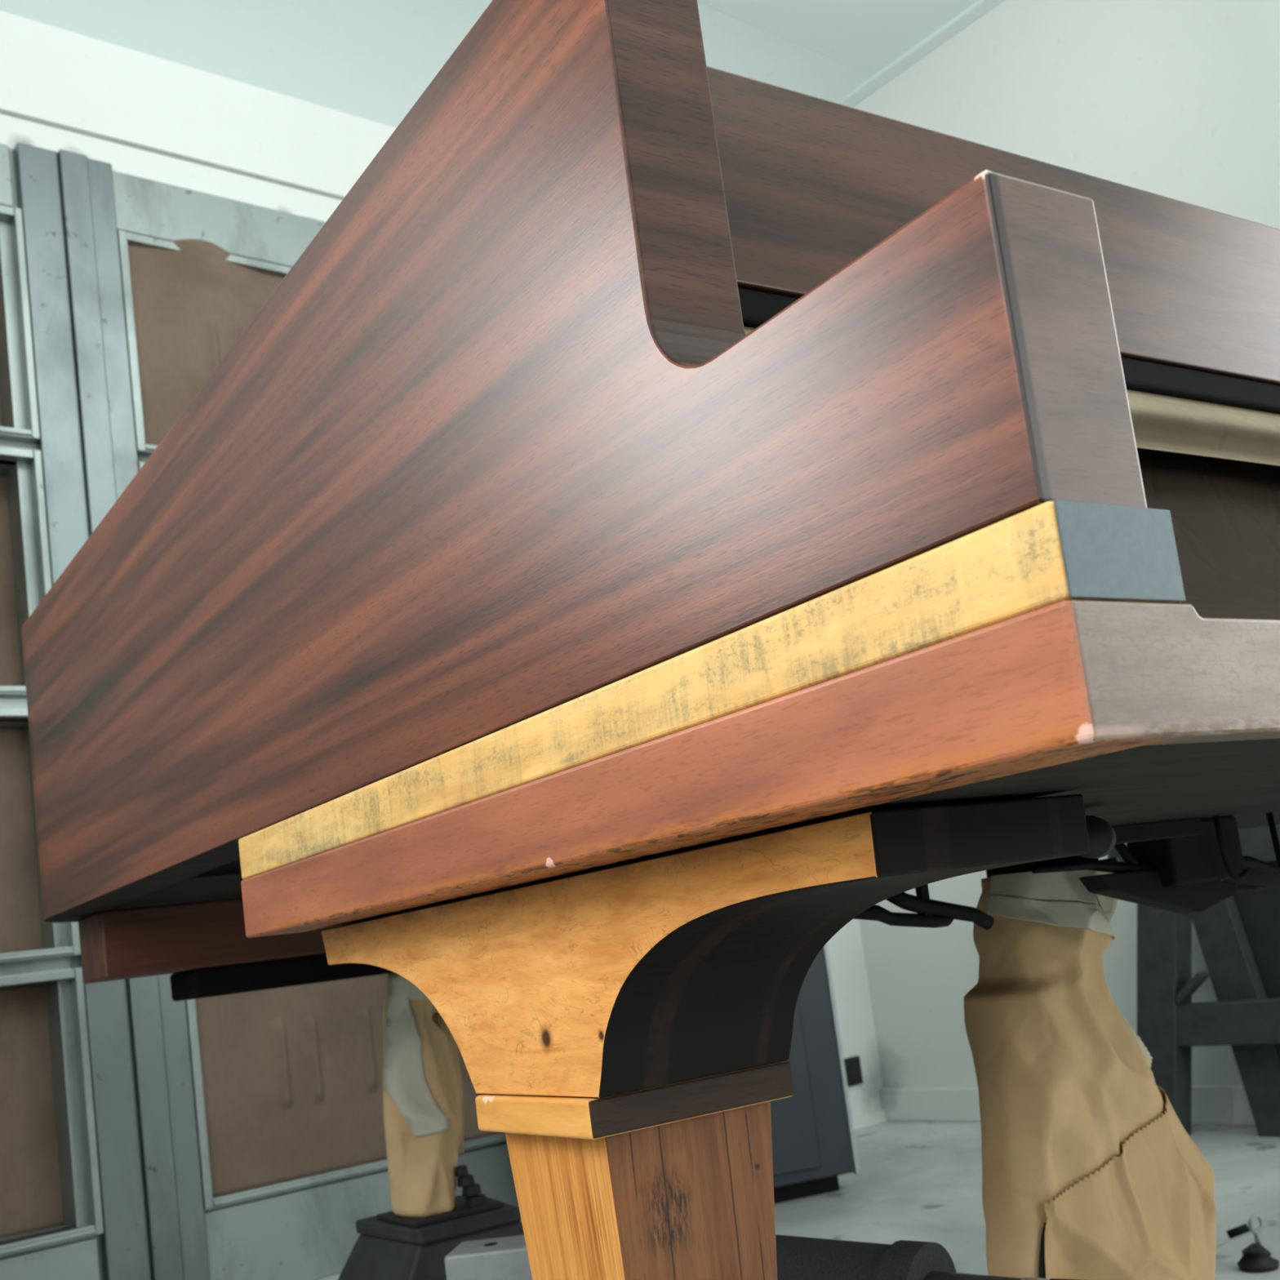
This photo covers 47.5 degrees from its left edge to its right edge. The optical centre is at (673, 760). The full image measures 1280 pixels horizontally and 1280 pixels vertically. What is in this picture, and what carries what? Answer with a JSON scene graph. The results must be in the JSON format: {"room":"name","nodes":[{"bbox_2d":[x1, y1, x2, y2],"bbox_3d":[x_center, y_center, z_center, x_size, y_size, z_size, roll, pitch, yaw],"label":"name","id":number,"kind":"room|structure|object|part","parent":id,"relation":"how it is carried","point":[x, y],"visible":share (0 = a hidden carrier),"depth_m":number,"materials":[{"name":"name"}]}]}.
{"room":"piano workshop","nodes":[
{"label":"piano workshop","id":0,"kind":"room"},
{"bbox_2d":[0,10,883,1117],"bbox_3d":[-1.183,-0.225,2.885,4.050,2.570,0.200,-2,-9,-41],"label":"wall","id":1,"kind":"structure","parent":0,"point":[49,73],"depth_m":3.15,"materials":[{"name":"white paint"}]},
{"bbox_2d":[0,406,1,426],"bbox_3d":[-1.511,-0.815,2.682,0.532,0.432,0.017,-1,-9,-41],"label":"panel","id":2,"kind":"object","parent":1,"relation":"attached to","point":[0,406],"visible":0.15,"depth_m":2.82,"materials":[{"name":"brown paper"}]},
{"bbox_2d":[0,474,22,685],"bbox_3d":[-1.448,-0.331,2.623,0.532,0.440,0.017,-1,-9,-41],"label":"panel","id":3,"kind":"object","parent":1,"relation":"attached to","point":[10,664],"visible":0.61,"depth_m":2.77,"materials":[{"name":"brown paper"}]},
{"bbox_2d":[0,727,42,953],"bbox_3d":[-1.385,0.151,2.564,0.532,0.425,0.017,-1,-9,-41],"label":"panel","id":4,"kind":"object","parent":1,"relation":"attached to","point":[20,917],"visible":0.8,"depth_m":2.70,"materials":[{"name":"brown paper"}]},
{"bbox_2d":[0,982,63,1238],"bbox_3d":[-1.321,0.631,2.504,0.532,0.437,0.017,-2,-9,-41],"label":"panel","id":5,"kind":"object","parent":1,"relation":"attached to","point":[31,1200],"visible":0.9,"depth_m":2.63,"materials":[{"name":"brown paper"}]},
{"bbox_2d":[13,142,210,1279],"bbox_3d":[-1.070,-0.095,2.762,0.181,2.257,0.042,-2,-9,-41],"label":"trim","id":6,"kind":"structure","parent":1,"relation":"attached to","point":[153,1215],"depth_m":2.77,"materials":[{"name":"silver metal"}]},
{"bbox_2d":[0,108,344,199],"bbox_3d":[-1.219,-1.286,2.970,3.950,0.009,0.005,-2,-9,-41],"label":"trim","id":7,"kind":"structure","parent":1,"relation":"attached to","point":[5,112],"depth_m":3.08,"materials":[{"name":"white paint"}]},
{"bbox_2d":[127,239,284,445],"bbox_3d":[-0.829,-0.862,3.145,0.677,0.460,0.039,-2,-9,-41],"label":"panel","id":8,"kind":"object","parent":1,"relation":"attached to","point":[192,304],"visible":0.34,"depth_m":3.01,"materials":[{"name":"brown paper"}]},
{"bbox_2d":[0,147,506,1279],"bbox_3d":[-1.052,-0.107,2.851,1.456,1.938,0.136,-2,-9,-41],"label":"trim","id":9,"kind":"structure","parent":1,"relation":"attached to","point":[31,435],"depth_m":2.73,"materials":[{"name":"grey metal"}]},
{"bbox_2d":[0,143,521,1279],"bbox_3d":[-1.031,-0.094,2.810,1.460,2.255,0.020,-2,-9,-41],"label":"trim","id":10,"kind":"structure","parent":1,"relation":"attached to","point":[309,1233],"depth_m":2.88,"materials":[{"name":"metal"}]},
{"bbox_2d":[195,973,502,1197],"bbox_3d":[-0.644,0.600,2.974,0.677,0.437,0.018,-2,-9,-41],"label":"panel","id":11,"kind":"object","parent":1,"relation":"attached to","point":[292,1076],"visible":0.58,"depth_m":2.88,"materials":[{"name":"brown paper"}]},
{"bbox_2d":[0,0,872,128],"bbox_3d":[-1.111,-1.681,2.832,4.050,0.274,0.585,-2,-9,-41],"label":"ceiling","id":12,"kind":"structure","parent":1,"relation":"attached to","point":[372,60],"depth_m":3.29,"materials":[{"name":"paint"}]},
{"bbox_2d":[844,1055,862,1087],"bbox_3d":[0.480,0.836,3.909,0.066,0.074,0.013,-2,-9,-41],"label":"wall socket","id":13,"kind":"object","parent":1,"relation":"attached to","point":[852,1064],"visible":0.8,"depth_m":3.90,"materials":[{"name":"black plastic"}]},
{"bbox_2d":[852,1109,886,1129],"bbox_3d":[0.371,0.972,3.784,0.532,0.030,0.012,-2,-9,-41],"label":"baseboard","id":14,"kind":"structure","parent":1,"relation":"attached to","point":[877,1117],"depth_m":3.91,"materials":[{"name":"white paint"}]},
{"bbox_2d":[316,1120,1279,1279],"bbox_3d":[0.875,0.558,0.584,4.150,0.060,5.800,-2,-9,-41],"label":"floor","id":15,"kind":"structure","parent":0,"point":[917,1180],"depth_m":2.81,"materials":[{"name":"paint"}]},
{"bbox_2d":[337,1164,1079,1279],"bbox_3d":[0.001,0.556,1.301,0.700,0.345,1.247,-3,-8,-34],"label":"stand","id":16,"kind":"object","parent":15,"relation":"on","point":[482,1237],"visible":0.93,"depth_m":1.48,"materials":[{"name":"black paint"}]},
{"bbox_3d":[-0.065,0.505,1.468,0.320,0.058,0.070,-8,-7,5],"label":"steel arm","id":17,"kind":"part","parent":16,"relation":"part of"},
{"bbox_2d":[21,0,1279,1279],"bbox_3d":[0.301,0.102,1.415,1.463,0.788,1.500,-3,-8,-34],"label":"grand piano","id":18,"kind":"object","parent":16,"relation":"on","point":[536,639],"depth_m":0.67,"materials":[{"name":"brown wood"}]},
{"bbox_3d":[-0.339,0.238,1.732,0.487,0.031,0.100,-3,-8,-34],"label":"leg plate","id":19,"kind":"part","parent":18,"relation":"part of","materials":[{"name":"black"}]},
{"bbox_3d":[-0.302,0.390,1.728,0.093,0.280,0.105,-7,-7,-4],"label":"wrapped rear leg","id":20,"kind":"part","parent":18,"relation":"part of","materials":[{"name":"beige paper"}]},
{"bbox_3d":[0.523,-0.244,1.069,1.365,0.018,0.038,-3,-8,-34],"label":"felt rail","id":21,"kind":"part","parent":18,"relation":"part of","materials":[{"name":"brown wood"}]},
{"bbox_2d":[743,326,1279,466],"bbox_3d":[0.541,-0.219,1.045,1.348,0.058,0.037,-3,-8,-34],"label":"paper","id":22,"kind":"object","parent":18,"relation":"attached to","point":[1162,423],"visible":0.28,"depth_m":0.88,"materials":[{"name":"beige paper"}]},
{"bbox_2d":[853,812,1279,929],"bbox_3d":[0.269,0.087,1.020,0.246,0.071,0.597,-12,-8,31],"label":"pedal linkage","id":23,"kind":"object","parent":18,"relation":"hanging from","point":[1180,866],"visible":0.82,"depth_m":1.08,"materials":[{"name":"black metal"}]},
{"bbox_3d":[0.155,0.107,1.014,0.108,0.027,0.011,-3,-8,-34],"label":"lever","id":24,"kind":"part","parent":23,"relation":"part of","materials":[{"name":"black metal"}]},
{"bbox_3d":[0.176,0.091,1.032,0.008,0.051,0.006,-3,-8,-34],"label":"link plate","id":25,"kind":"part","parent":23,"relation":"part of","materials":[{"name":"black metal"}]},
{"bbox_3d":[0.191,0.106,1.039,0.097,0.041,0.012,-3,-8,-34],"label":"lever","id":26,"kind":"part","parent":23,"relation":"part of","materials":[{"name":"black metal"}]},
{"bbox_3d":[0.340,0.073,1.086,0.027,0.031,0.008,-3,-8,-34],"label":"rod","id":27,"kind":"part","parent":23,"relation":"part of","materials":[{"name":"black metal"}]},
{"bbox_3d":[0.391,0.085,1.118,0.328,0.033,0.010,-3,-8,-34],"label":"lever","id":28,"kind":"part","parent":23,"relation":"part of","materials":[{"name":"black metal"}]},
{"bbox_3d":[0.370,0.100,1.103,0.159,0.038,0.020,-3,-8,-34],"label":"lever","id":29,"kind":"part","parent":23,"relation":"part of","materials":[{"name":"black metal"}]},
{"bbox_3d":[0.425,0.067,1.108,0.028,0.051,0.005,-3,-8,-34],"label":"hook rod","id":30,"kind":"part","parent":23,"relation":"part of","materials":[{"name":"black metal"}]},
{"bbox_3d":[0.427,0.098,1.139,0.116,0.020,0.010,-3,-8,-34],"label":"lever","id":31,"kind":"part","parent":23,"relation":"part of","materials":[{"name":"black metal"}]},
{"bbox_3d":[0.494,0.068,1.191,0.010,0.051,0.005,-3,-8,-34],"label":"rod","id":32,"kind":"part","parent":23,"relation":"part of","materials":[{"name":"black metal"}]},
{"bbox_2d":[964,855,1216,1279],"bbox_3d":[0.327,0.269,1.157,0.248,0.411,0.112,-3,-8,-34],"label":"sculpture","id":33,"kind":"object","parent":18,"relation":"attached to","point":[1091,1171],"visible":0.89,"depth_m":1.10,"materials":[{"name":"paper"}]},
{"bbox_2d":[1137,448,1279,620],"bbox_3d":[0.616,-0.137,0.942,1.348,0.192,0.263,-3,-8,-34],"label":"paper","id":34,"kind":"object","parent":18,"relation":"on","point":[1225,513],"visible":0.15,"depth_m":0.88,"materials":[{"name":"brown paper"}]},
{"bbox_2d":[769,942,860,1204],"bbox_3d":[0.049,0.532,3.127,0.505,0.820,0.330,-5,-7,-21],"label":"base cabinet","id":35,"kind":"object","parent":15,"relation":"on","point":[813,1140],"visible":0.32,"depth_m":3.02,"materials":[{"name":"metal"}]},
{"bbox_3d":[0.065,0.490,2.968,0.410,0.740,0.010,-5,-7,-21],"label":"door","id":36,"kind":"part","parent":35,"relation":"part of","materials":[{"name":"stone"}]},
{"bbox_2d":[1106,824,1279,1137],"bbox_3d":[1.293,0.422,2.905,0.110,0.660,0.900,-2,-9,-41],"label":"trestle","id":37,"kind":"object","parent":15,"relation":"on","point":[1242,1017],"visible":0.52,"depth_m":3.08,"materials":[{"name":"wood"}]},
{"bbox_3d":[1.061,0.482,3.146,0.070,0.660,0.221,-2,-9,-41],"label":"post","id":38,"kind":"part","parent":37,"relation":"part of","materials":[{"name":"wood"}]},
{"bbox_3d":[1.284,0.156,2.961,0.040,0.080,0.900,-2,-9,-41],"label":"rail","id":39,"kind":"part","parent":37,"relation":"part of","materials":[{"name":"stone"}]},
{"bbox_3d":[1.312,0.505,2.855,0.050,0.087,0.730,-2,-9,-41],"label":"rail","id":40,"kind":"part","parent":37,"relation":"part of","materials":[{"name":"wood"}]},
{"bbox_3d":[1.203,0.523,3.055,0.035,0.520,0.174,-2,-9,-41],"label":"leg","id":41,"kind":"part","parent":37,"relation":"part of","materials":[{"name":"wood"}]},
{"bbox_2d":[1216,1213,1279,1272],"bbox_3d":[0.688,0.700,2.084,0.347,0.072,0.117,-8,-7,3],"label":"rubber foot","id":42,"kind":"object","parent":15,"relation":"on","point":[1255,1258],"visible":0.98,"depth_m":2.04,"materials":[{"name":"black rubber"}]},
{"bbox_2d":[1222,860,1279,998],"bbox_3d":[1.548,0.345,2.717,0.045,0.700,1.065,-2,-9,-41],"label":"board","id":43,"kind":"object","parent":15,"relation":"on","point":[1259,912],"visible":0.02,"depth_m":3.05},
{"bbox_2d":[697,0,977,75],"bbox_3d":[0.709,-2.283,0.690,4.150,0.080,5.170,-2,-9,-41],"label":"ceiling","id":44,"kind":"structure","parent":0,"point":[867,36],"depth_m":3.64,"materials":[{"name":"paint"}]},
{"bbox_2d":[853,0,1279,1088],"bbox_3d":[2.195,-0.873,2.096,0.080,2.780,5.680,-2,-9,-41],"label":"wall","id":45,"kind":"structure","parent":0,"point":[1178,100],"depth_m":3.43,"materials":[{"name":"white paint"}]},
{"bbox_2d":[839,0,1004,106],"bbox_3d":[2.091,-2.249,2.078,0.044,0.014,5.300,-2,-9,-41],"label":"trim","id":46,"kind":"structure","parent":45,"relation":"attached to","point":[980,7],"depth_m":3.77,"materials":[{"name":"paint"}]},
{"bbox_2d":[879,1084,1255,1125],"bbox_3d":[2.358,0.447,1.872,0.018,0.085,5.600,-2,-9,-41],"label":"baseboard","id":47,"kind":"structure","parent":45,"relation":"attached to","point":[1220,1104],"depth_m":3.75,"materials":[{"name":"white paint"}]}
]}

